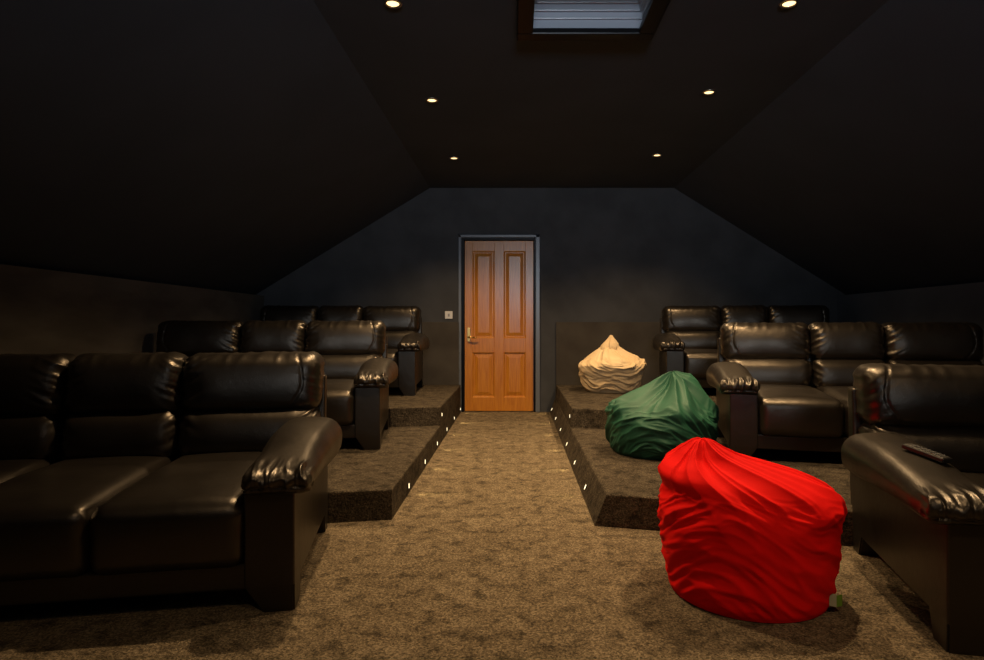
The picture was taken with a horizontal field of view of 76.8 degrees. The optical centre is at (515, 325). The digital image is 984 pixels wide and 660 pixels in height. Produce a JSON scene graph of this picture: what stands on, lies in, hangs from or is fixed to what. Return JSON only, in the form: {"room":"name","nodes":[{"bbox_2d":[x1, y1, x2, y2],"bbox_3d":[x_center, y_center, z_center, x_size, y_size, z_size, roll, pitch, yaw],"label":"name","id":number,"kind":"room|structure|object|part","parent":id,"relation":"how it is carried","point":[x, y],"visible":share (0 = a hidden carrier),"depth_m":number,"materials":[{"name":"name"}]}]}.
{"room":"home theater","nodes":[
{"label":"home theater","id":0,"kind":"room"},
{"bbox_2d":[0,264,263,355],"bbox_3d":[-2.930,0.318,2.232,0.120,1.325,9.665,0,0,0],"label":"wall","id":1,"kind":"structure","parent":0,"point":[43,311],"depth_m":4.22,"materials":[{"name":"paint"}]},
{"bbox_2d":[0,0,983,294],"bbox_3d":[0.395,-1.012,2.283,6.810,1.363,9.765,0,0,0],"label":"ceiling","id":2,"kind":"structure","parent":0,"point":[223,145],"depth_m":3.85,"materials":[{"name":"black paint"}]},
{"bbox_2d":[383,0,401,8],"bbox_3d":[-0.600,-1.571,3.020,0.092,0.010,0.092,0,0,0],"label":"recessed light","id":3,"kind":"object","parent":2,"relation":"in","point":[393,4],"visible":1,"depth_m":3.02,"materials":[{"name":"white glass"}]},
{"bbox_2d":[425,98,438,102],"bbox_3d":[-0.585,-1.571,4.315,0.092,0.010,0.092,0,0,0],"label":"recessed light","id":4,"kind":"object","parent":2,"relation":"in","point":[429,100],"visible":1,"depth_m":4.32,"materials":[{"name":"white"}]},
{"bbox_2d":[517,0,669,40],"bbox_3d":[0.370,-1.694,2.748,0.730,0.298,1.235,0,0,0],"label":"window","id":5,"kind":"structure","parent":2,"relation":"attached to","point":[537,20],"depth_m":3.27,"materials":[{"name":"grey glass"}]},
{"bbox_2d":[702,89,715,94],"bbox_3d":[1.297,-1.571,4.168,0.092,0.010,0.092,0,0,0],"label":"recessed light","id":6,"kind":"object","parent":2,"relation":"in","point":[710,91],"visible":1,"depth_m":4.16,"materials":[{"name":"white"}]},
{"bbox_2d":[779,0,798,8],"bbox_3d":[1.330,-1.571,3.020,0.092,0.010,0.092,0,0,0],"label":"recessed light","id":7,"kind":"object","parent":2,"relation":"in","point":[785,4],"visible":1,"depth_m":3.02,"materials":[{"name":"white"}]},
{"bbox_2d":[0,410,983,659],"bbox_3d":[0.395,1.040,2.232,6.830,0.120,9.965,0,0,0],"label":"floor","id":8,"kind":"structure","parent":0,"point":[496,551],"depth_m":2.20,"materials":[{"name":"brown carpet"}]},
{"bbox_2d":[0,351,341,611],"bbox_3d":[-1.729,0.551,2.481,1.951,0.857,1.142,0,0,-10],"label":"recliner sofa","id":9,"kind":"object","parent":8,"relation":"on","point":[123,475],"visible":1,"depth_m":2.37,"materials":[{"name":"black leather"}]},
{"bbox_2d":[0,459,60,482],"bbox_3d":[-2.195,0.701,2.328,0.493,0.261,0.926,0,0,-10],"label":"seat cushion","id":10,"kind":"object","parent":9,"relation":"on","point":[9,468],"depth_m":2.57,"materials":[{"name":"black leather"}]},
{"bbox_2d":[0,412,71,459],"bbox_3d":[-2.335,0.499,2.766,0.624,0.238,0.269,0,0,-10],"label":"lumbar cushion","id":11,"kind":"object","parent":9,"relation":"on","point":[23,435],"depth_m":2.69,"materials":[{"name":"black leather"}]},
{"bbox_2d":[0,353,76,414],"bbox_3d":[-2.345,0.269,2.813,0.624,0.288,0.274,0,0,-10],"label":"cushion","id":12,"kind":"object","parent":9,"relation":"on","point":[30,384],"depth_m":2.74,"materials":[{"name":"black leather"}]},
{"bbox_2d":[0,456,177,581],"bbox_3d":[-1.719,0.700,2.413,0.493,0.262,0.924,0,0,-10],"label":"seat cushion","id":13,"kind":"object","parent":9,"relation":"on","point":[48,509],"depth_m":2.04,"materials":[{"name":"black leather"}]},
{"bbox_3d":[-1.720,0.860,2.425,1.465,0.090,0.865,0,0,-10],"label":"rail","id":14,"kind":"part","parent":9,"relation":"part of","materials":[{"name":"black leather"}]},
{"bbox_2d":[60,409,185,459],"bbox_3d":[-1.796,0.500,2.861,0.499,0.234,0.266,0,0,-10],"label":"lumbar cushion","id":15,"kind":"object","parent":9,"relation":"on","point":[84,433],"depth_m":2.75,"materials":[{"name":"black leather"}]},
{"bbox_2d":[64,352,188,413],"bbox_3d":[-1.806,0.268,2.909,0.503,0.290,0.268,0,0,-10],"label":"cushion","id":16,"kind":"object","parent":9,"relation":"on","point":[94,383],"depth_m":2.80,"materials":[{"name":"black leather"}]},
{"bbox_2d":[90,451,260,574],"bbox_3d":[-1.240,0.700,2.498,0.494,0.263,0.924,0,0,-10],"label":"seat cushion","id":17,"kind":"object","parent":9,"relation":"on","point":[189,514],"depth_m":2.08,"materials":[{"name":"black leather"}]},
{"bbox_3d":[-1.815,0.527,2.965,1.744,0.565,0.120,0,0,-10],"label":"frame","id":18,"kind":"part","parent":9,"relation":"part of","materials":[{"name":"black leather"}]},
{"bbox_2d":[178,406,320,456],"bbox_3d":[-1.258,0.499,2.956,0.621,0.239,0.267,0,0,-10],"label":"lumbar cushion","id":19,"kind":"object","parent":9,"relation":"on","point":[202,430],"depth_m":2.83,"materials":[{"name":"black leather"}]},
{"bbox_2d":[181,351,324,410],"bbox_3d":[-1.263,0.270,3.005,0.631,0.292,0.271,0,0,-10],"label":"cushion","id":20,"kind":"object","parent":9,"relation":"on","point":[267,380],"depth_m":2.90,"materials":[{"name":"black leather"}]},
{"bbox_3d":[-0.855,0.935,2.187,0.164,0.090,0.135,0,0,-10],"label":"leg","id":21,"kind":"part","parent":9,"relation":"part of","materials":[{"name":"black leather"}]},
{"bbox_3d":[-0.925,0.715,2.580,0.164,0.350,0.934,0,0,-10],"label":"arm","id":22,"kind":"part","parent":9,"relation":"part of","materials":[{"name":"black leather"}]},
{"bbox_3d":[-0.991,0.935,2.955,0.164,0.090,0.125,0,0,-10],"label":"leg","id":23,"kind":"part","parent":9,"relation":"part of","materials":[{"name":"black leather"}]},
{"bbox_2d":[327,399,460,522],"bbox_3d":[-1.749,0.902,4.902,2.242,0.155,4.325,0,0,0],"label":"platform","id":24,"kind":"object","parent":8,"relation":"on","point":[364,485],"visible":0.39,"depth_m":3.57,"materials":[{"name":"carpet"}]},
{"bbox_2d":[156,320,397,449],"bbox_3d":[-1.861,0.388,4.515,1.951,0.874,1.142,0,0,-8],"label":"recliner sofa","id":25,"kind":"object","parent":24,"relation":"on","point":[359,372],"visible":0.48,"depth_m":4.79,"materials":[{"name":"black leather"}]},
{"bbox_2d":[156,320,243,355],"bbox_3d":[-2.465,0.100,4.868,0.624,0.294,0.274,0,0,-8],"label":"cushion","id":26,"kind":"object","parent":25,"relation":"on","point":[187,337],"depth_m":4.75,"materials":[{"name":"black leather"}]},
{"bbox_2d":[240,320,306,352],"bbox_3d":[-1.922,0.098,4.945,0.503,0.296,0.268,0,0,-8],"label":"cushion","id":27,"kind":"object","parent":25,"relation":"on","point":[255,335],"depth_m":4.83,"materials":[{"name":"black leather"}]},
{"bbox_2d":[327,378,354,425],"bbox_3d":[-1.372,0.539,4.514,0.494,0.268,0.924,0,0,-8],"label":"seat cushion","id":28,"kind":"object","parent":25,"relation":"on","point":[340,391],"depth_m":4.10,"materials":[{"name":"black leather"}]},
{"bbox_2d":[305,320,385,354],"bbox_3d":[-1.377,0.101,5.021,0.631,0.297,0.271,0,0,-8],"label":"cushion","id":29,"kind":"object","parent":25,"relation":"on","point":[352,337],"depth_m":4.91,"materials":[{"name":"black leather"}]},
{"bbox_3d":[-1.853,0.703,4.459,1.465,0.092,0.865,0,0,-8],"label":"rail","id":30,"kind":"part","parent":25,"relation":"part of","materials":[{"name":"black leather"}]},
{"bbox_2d":[321,354,383,378],"bbox_3d":[-1.373,0.335,4.973,0.621,0.244,0.267,0,0,-8],"label":"lumbar cushion","id":31,"kind":"object","parent":25,"relation":"on","point":[337,366],"depth_m":4.86,"materials":[{"name":"black leather"}]},
{"bbox_3d":[-0.998,0.779,4.190,0.164,0.092,0.135,0,0,-8],"label":"leg","id":32,"kind":"part","parent":25,"relation":"part of","materials":[{"name":"black leather"}]},
{"bbox_3d":[-1.054,0.555,4.586,0.164,0.357,0.934,0,0,-8],"label":"arm","id":33,"kind":"part","parent":25,"relation":"part of","materials":[{"name":"black leather"}]},
{"bbox_3d":[-1.930,0.363,5.001,1.744,0.576,0.120,0,0,-8],"label":"frame","id":34,"kind":"part","parent":25,"relation":"part of","materials":[{"name":"black leather"}]},
{"bbox_3d":[-1.107,0.779,4.963,0.164,0.092,0.125,0,0,-8],"label":"leg","id":35,"kind":"part","parent":25,"relation":"part of","materials":[{"name":"black leather"}]},
{"bbox_2d":[389,385,460,426],"bbox_3d":[-1.749,0.748,5.905,2.242,0.155,2.320,0,0,0],"label":"platform","id":36,"kind":"object","parent":24,"relation":"on","point":[425,408],"visible":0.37,"depth_m":5.36,"materials":[{"name":"carpet"}]},
{"bbox_2d":[260,305,429,395],"bbox_3d":[-1.891,0.220,6.390,1.951,0.900,1.142,0,0,-4],"label":"recliner sofa","id":37,"kind":"object","parent":36,"relation":"on","point":[406,343],"visible":0.42,"depth_m":6.69,"materials":[{"name":"black leather"}]},
{"bbox_2d":[260,305,318,323],"bbox_3d":[-2.469,-0.076,6.785,0.624,0.303,0.274,0,0,-4],"label":"cushion","id":38,"kind":"object","parent":37,"relation":"on","point":[307,314],"depth_m":6.68,"materials":[{"name":"black leather"}]},
{"bbox_2d":[317,305,363,320],"bbox_3d":[-1.922,-0.078,6.824,0.503,0.304,0.268,0,0,-4],"label":"cushion","id":39,"kind":"object","parent":37,"relation":"on","point":[324,313],"depth_m":6.72,"materials":[{"name":"black leather"}]},
{"bbox_2d":[363,306,420,330],"bbox_3d":[-1.373,-0.075,6.862,0.631,0.306,0.271,0,0,-4],"label":"cushion","id":40,"kind":"object","parent":37,"relation":"on","point":[395,318],"depth_m":6.75,"materials":[{"name":"black leather"}]},
{"bbox_2d":[387,349,397,365],"bbox_3d":[-1.403,0.376,6.356,0.494,0.276,0.924,0,0,-4],"label":"seat cushion","id":41,"kind":"object","parent":37,"relation":"on","point":[392,354],"depth_m":5.94,"materials":[{"name":"black leather"}]},
{"bbox_3d":[-1.887,0.544,6.334,1.465,0.094,0.865,0,0,-4],"label":"rail","id":42,"kind":"part","parent":37,"relation":"part of","materials":[{"name":"black leather"}]},
{"bbox_2d":[386,331,418,348],"bbox_3d":[-1.373,0.165,6.814,0.621,0.251,0.267,0,0,-4],"label":"lumbar cushion","id":43,"kind":"object","parent":37,"relation":"on","point":[393,337],"depth_m":6.70,"materials":[{"name":"black leather"}]},
{"bbox_3d":[-1.053,0.623,6.007,0.164,0.095,0.135,0,0,-4],"label":"leg","id":44,"kind":"part","parent":37,"relation":"part of","materials":[{"name":"black leather"}]},
{"bbox_3d":[-1.081,0.392,6.405,0.164,0.368,0.934,0,0,-4],"label":"arm","id":45,"kind":"part","parent":37,"relation":"part of","materials":[{"name":"black leather"}]},
{"bbox_3d":[-1.107,0.623,6.785,0.164,0.095,0.125,0,0,-4],"label":"leg","id":46,"kind":"part","parent":37,"relation":"part of","materials":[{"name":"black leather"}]},
{"bbox_3d":[-1.926,0.195,6.880,1.744,0.593,0.120,0,0,-4],"label":"frame","id":47,"kind":"part","parent":37,"relation":"part of","materials":[{"name":"black leather"}]},
{"bbox_2d":[550,399,852,545],"bbox_3d":[2.022,0.902,4.636,3.275,0.155,4.857,0,0,0],"label":"platform","id":48,"kind":"object","parent":8,"relation":"on","point":[622,491],"visible":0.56,"depth_m":3.50,"materials":[{"name":"carpet"}]},
{"bbox_2d":[555,385,715,428],"bbox_3d":[2.054,0.748,5.639,3.212,0.155,2.852,0,0,0],"label":"platform","id":49,"kind":"object","parent":48,"relation":"on","point":[586,409],"visible":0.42,"depth_m":5.50,"materials":[{"name":"carpet"}]},
{"bbox_2d":[578,335,646,392],"bbox_3d":[0.993,0.381,6.419,0.705,0.578,0.712,0,0,3],"label":"beanbag","id":50,"kind":"object","parent":49,"relation":"on","point":[610,368],"visible":0.98,"depth_m":6.18,"materials":[{"name":"beige fabric"}]},
{"bbox_2d":[653,305,829,387],"bbox_3d":[2.403,0.220,6.308,1.951,0.900,1.142,0,0,9],"label":"recliner sofa","id":51,"kind":"object","parent":49,"relation":"on","point":[687,342],"visible":0.48,"depth_m":6.60,"materials":[{"name":"black leather"}]},
{"bbox_3d":[1.597,0.392,6.393,0.164,0.368,0.934,0,0,9],"label":"arm","id":52,"kind":"part","parent":51,"relation":"part of","materials":[{"name":"black leather"}]},
{"bbox_2d":[662,305,720,331],"bbox_3d":[1.929,-0.076,6.822,0.624,0.303,0.274,0,0,9],"label":"cushion","id":53,"kind":"object","parent":51,"relation":"on","point":[674,318],"depth_m":6.71,"materials":[{"name":"black leather"}]},
{"bbox_2d":[665,331,719,348],"bbox_3d":[1.923,0.165,6.774,0.624,0.250,0.269,0,0,9],"label":"lumbar cushion","id":54,"kind":"object","parent":51,"relation":"on","point":[692,339],"depth_m":6.65,"materials":[{"name":"black leather"}]},
{"bbox_2d":[684,349,717,378],"bbox_3d":[1.913,0.377,6.315,0.493,0.274,0.926,0,0,9],"label":"seat cushion","id":55,"kind":"object","parent":51,"relation":"on","point":[697,362],"depth_m":5.89,"materials":[{"name":"black leather"}]},
{"bbox_3d":[2.394,0.544,6.252,1.465,0.094,0.865,0,0,9],"label":"rail","id":56,"kind":"part","parent":51,"relation":"part of","materials":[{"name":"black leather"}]},
{"bbox_2d":[720,305,768,325],"bbox_3d":[2.470,-0.078,6.737,0.503,0.304,0.268,0,0,9],"label":"cushion","id":57,"kind":"object","parent":51,"relation":"on","point":[728,313],"depth_m":6.63,"materials":[{"name":"black leather"}]},
{"bbox_2d":[767,305,829,324],"bbox_3d":[3.014,-0.075,6.651,0.631,0.306,0.271,0,0,9],"label":"cushion","id":58,"kind":"object","parent":51,"relation":"on","point":[807,314],"depth_m":6.54,"materials":[{"name":"black leather"}]},
{"bbox_2d":[605,371,718,459],"bbox_3d":[0.961,0.562,4.099,0.743,0.526,0.736,0,0,0],"label":"beanbag","id":59,"kind":"object","parent":48,"relation":"on","point":[650,420],"visible":0.87,"depth_m":3.86,"materials":[{"name":"green fabric"}]},
{"bbox_2d":[706,322,983,455],"bbox_3d":[2.292,0.396,4.090,1.951,0.857,1.142,0,0,13],"label":"recliner sofa","id":60,"kind":"object","parent":48,"relation":"on","point":[779,386],"visible":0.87,"depth_m":4.29,"materials":[{"name":"black leather"}]},
{"bbox_3d":[1.579,0.780,4.602,0.164,0.090,0.125,0,0,13],"label":"leg","id":61,"kind":"part","parent":60,"relation":"part of","materials":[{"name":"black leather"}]},
{"bbox_3d":[1.494,0.560,4.231,0.164,0.350,0.934,0,0,13],"label":"arm","id":62,"kind":"part","parent":60,"relation":"part of","materials":[{"name":"black leather"}]},
{"bbox_3d":[1.404,0.780,3.842,0.164,0.090,0.135,0,0,13],"label":"leg","id":63,"kind":"part","parent":60,"relation":"part of","materials":[{"name":"black leather"}]},
{"bbox_3d":[2.402,0.372,4.568,1.744,0.565,0.120,0,0,13],"label":"frame","id":64,"kind":"part","parent":60,"relation":"part of","materials":[{"name":"black leather"}]},
{"bbox_2d":[720,322,810,359],"bbox_3d":[1.855,0.114,4.636,0.624,0.288,0.274,0,0,13],"label":"cushion","id":65,"kind":"object","parent":60,"relation":"on","point":[746,340],"depth_m":4.52,"materials":[{"name":"black leather"}]},
{"bbox_2d":[722,358,812,385],"bbox_3d":[1.846,0.344,4.589,0.624,0.238,0.269,0,0,13],"label":"lumbar cushion","id":66,"kind":"object","parent":60,"relation":"on","point":[777,371],"depth_m":4.46,"materials":[{"name":"black leather"}]},
{"bbox_2d":[758,384,843,437],"bbox_3d":[1.803,0.546,4.131,0.493,0.261,0.926,0,0,13],"label":"seat cushion","id":67,"kind":"object","parent":60,"relation":"on","point":[784,410],"depth_m":3.71,"materials":[{"name":"black leather"}]},
{"bbox_3d":[2.279,0.705,4.035,1.465,0.090,0.865,0,0,13],"label":"rail","id":68,"kind":"part","parent":60,"relation":"part of","materials":[{"name":"black leather"}]},
{"bbox_2d":[815,386,852,437],"bbox_3d":[2.275,0.545,4.023,0.493,0.262,0.924,0,0,13],"label":"seat cushion","id":69,"kind":"object","parent":60,"relation":"on","point":[840,393],"depth_m":3.78,"materials":[{"name":"black leather"}]},
{"bbox_2d":[808,322,884,359],"bbox_3d":[2.389,0.113,4.513,0.503,0.290,0.268,0,0,13],"label":"cushion","id":70,"kind":"object","parent":60,"relation":"on","point":[844,340],"depth_m":4.40,"materials":[{"name":"black leather"}]},
{"bbox_2d":[810,359,885,387],"bbox_3d":[2.379,0.345,4.465,0.499,0.234,0.266,0,0,13],"label":"lumbar cushion","id":71,"kind":"object","parent":60,"relation":"on","point":[823,372],"depth_m":4.38,"materials":[{"name":"black leather"}]},
{"bbox_2d":[881,322,983,360],"bbox_3d":[2.926,0.115,4.389,0.631,0.292,0.271,0,0,13],"label":"cushion","id":72,"kind":"object","parent":60,"relation":"on","point":[919,341],"depth_m":4.28,"materials":[{"name":"black leather"}]},
{"bbox_2d":[882,359,983,365],"bbox_3d":[2.912,0.344,4.343,0.621,0.239,0.267,0,0,13],"label":"lumbar cushion","id":73,"kind":"object","parent":60,"relation":"on","point":[887,361],"depth_m":4.27,"materials":[{"name":"black leather"}]},
{"bbox_2d":[657,437,847,622],"bbox_3d":[0.864,0.699,2.320,0.658,0.561,0.658,0,0,0],"label":"beanbag","id":74,"kind":"object","parent":8,"relation":"on","point":[744,537],"visible":1,"depth_m":2.07,"materials":[{"name":"red fabric"}]},
{"bbox_2d":[841,363,983,656],"bbox_3d":[2.272,0.573,2.158,1.951,0.814,1.142,0,0,13],"label":"recliner sofa","id":75,"kind":"object","parent":8,"relation":"on","point":[923,516],"visible":0.94,"depth_m":2.31,"materials":[{"name":"black leather"}]},
{"bbox_3d":[2.378,0.550,2.638,1.744,0.537,0.120,0,0,12],"label":"frame","id":76,"kind":"part","parent":75,"relation":"part of","materials":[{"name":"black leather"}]},
{"bbox_3d":[1.555,0.937,2.664,0.164,0.086,0.125,0,0,13],"label":"leg","id":77,"kind":"part","parent":75,"relation":"part of","materials":[{"name":"black leather"}]},
{"bbox_3d":[1.473,0.728,2.293,0.164,0.332,0.934,0,0,12],"label":"arm","id":78,"kind":"part","parent":75,"relation":"part of","materials":[{"name":"black leather"}]},
{"bbox_2d":[853,363,983,427],"bbox_3d":[1.830,0.305,2.701,0.624,0.274,0.274,0,0,12],"label":"cushion","id":79,"kind":"object","parent":75,"relation":"on","point":[884,395],"depth_m":2.61,"materials":[{"name":"black leather"}]},
{"bbox_2d":[858,422,983,472],"bbox_3d":[1.822,0.523,2.653,0.624,0.226,0.269,0,0,12],"label":"lumbar cushion","id":80,"kind":"object","parent":75,"relation":"on","point":[963,442],"depth_m":2.56,"materials":[{"name":"black leather"}]},
{"bbox_2d":[902,443,952,463],"bbox_3d":[1.448,0.448,2.189,0.044,0.039,0.170,0,0,-14],"label":"remote control","id":81,"kind":"object","parent":75,"relation":"on","point":[917,449],"visible":1,"depth_m":2.17,"materials":[{"name":"black plastic"}]},
{"bbox_3d":[1.386,0.937,1.903,0.164,0.086,0.135,0,0,12],"label":"leg","id":82,"kind":"part","parent":75,"relation":"part of","materials":[{"name":"black leather"}]},
{"bbox_2d":[962,472,983,486],"bbox_3d":[1.783,0.715,2.195,0.493,0.248,0.926,0,0,12],"label":"seat cushion","id":83,"kind":"object","parent":75,"relation":"on","point":[978,477],"depth_m":2.43,"materials":[{"name":"black leather"}]},
{"bbox_2d":[256,188,844,411],"bbox_3d":[0.395,-0.306,7.135,6.770,2.573,0.140,0,0,0],"label":"wall","id":84,"kind":"structure","parent":0,"point":[607,254],"depth_m":7.06,"materials":[{"name":"black paint"}]},
{"bbox_2d":[422,322,459,384],"bbox_3d":[-1.754,0.312,7.054,2.233,0.715,0.022,0,0,0],"label":"trim","id":85,"kind":"structure","parent":84,"relation":"attached to","point":[441,361],"depth_m":7.04,"materials":[{"name":"grey paint"}]},
{"bbox_2d":[445,311,452,318],"bbox_3d":[-0.766,-0.125,7.058,0.086,0.086,0.014,0,0,0],"label":"light switch","id":86,"kind":"object","parent":84,"relation":"attached to","point":[448,314],"visible":1,"depth_m":7.06,"materials":[{"name":"white plastic"}]},
{"bbox_2d":[458,235,539,411],"bbox_3d":[-0.192,-0.030,7.121,0.927,2.020,0.168,0,0,0],"label":"door","id":87,"kind":"structure","parent":84,"relation":"in","point":[495,272],"depth_m":7.09,"materials":[{"name":"brown wood"}]},
{"bbox_3d":[-0.540,0.100,7.092,0.038,0.160,0.006,0,0,0],"label":"handle","id":88,"kind":"part","parent":87,"relation":"part of","materials":[{"name":"gold metal"}]},
{"bbox_3d":[-0.371,-0.360,7.112,0.248,0.992,0.027,0,0,0],"label":"panel","id":89,"kind":"part","parent":87,"relation":"part of","materials":[{"name":"brown wood"}]},
{"bbox_3d":[-0.371,0.560,7.112,0.248,0.512,0.027,0,0,0],"label":"panel","id":90,"kind":"part","parent":87,"relation":"part of","materials":[{"name":"brown wood"}]},
{"bbox_3d":[-0.016,-0.360,7.112,0.248,0.992,0.027,0,0,0],"label":"panel","id":91,"kind":"part","parent":87,"relation":"part of","materials":[{"name":"brown wood"}]},
{"bbox_3d":[-0.016,0.560,7.112,0.248,0.512,0.027,0,0,0],"label":"panel","id":92,"kind":"part","parent":87,"relation":"part of","materials":[{"name":"brown wood"}]},
{"bbox_2d":[556,322,837,384],"bbox_3d":[2.058,0.312,7.054,3.205,0.715,0.022,0,0,0],"label":"trim","id":93,"kind":"structure","parent":84,"relation":"attached to","point":[575,341],"depth_m":7.04,"materials":[{"name":"grey paint"}]},
{"bbox_2d":[837,282,983,363],"bbox_3d":[3.720,0.318,2.232,0.120,1.325,9.665,0,0,0],"label":"wall","id":94,"kind":"structure","parent":0,"point":[958,302],"depth_m":5.62,"materials":[{"name":"paint"}]}
]}

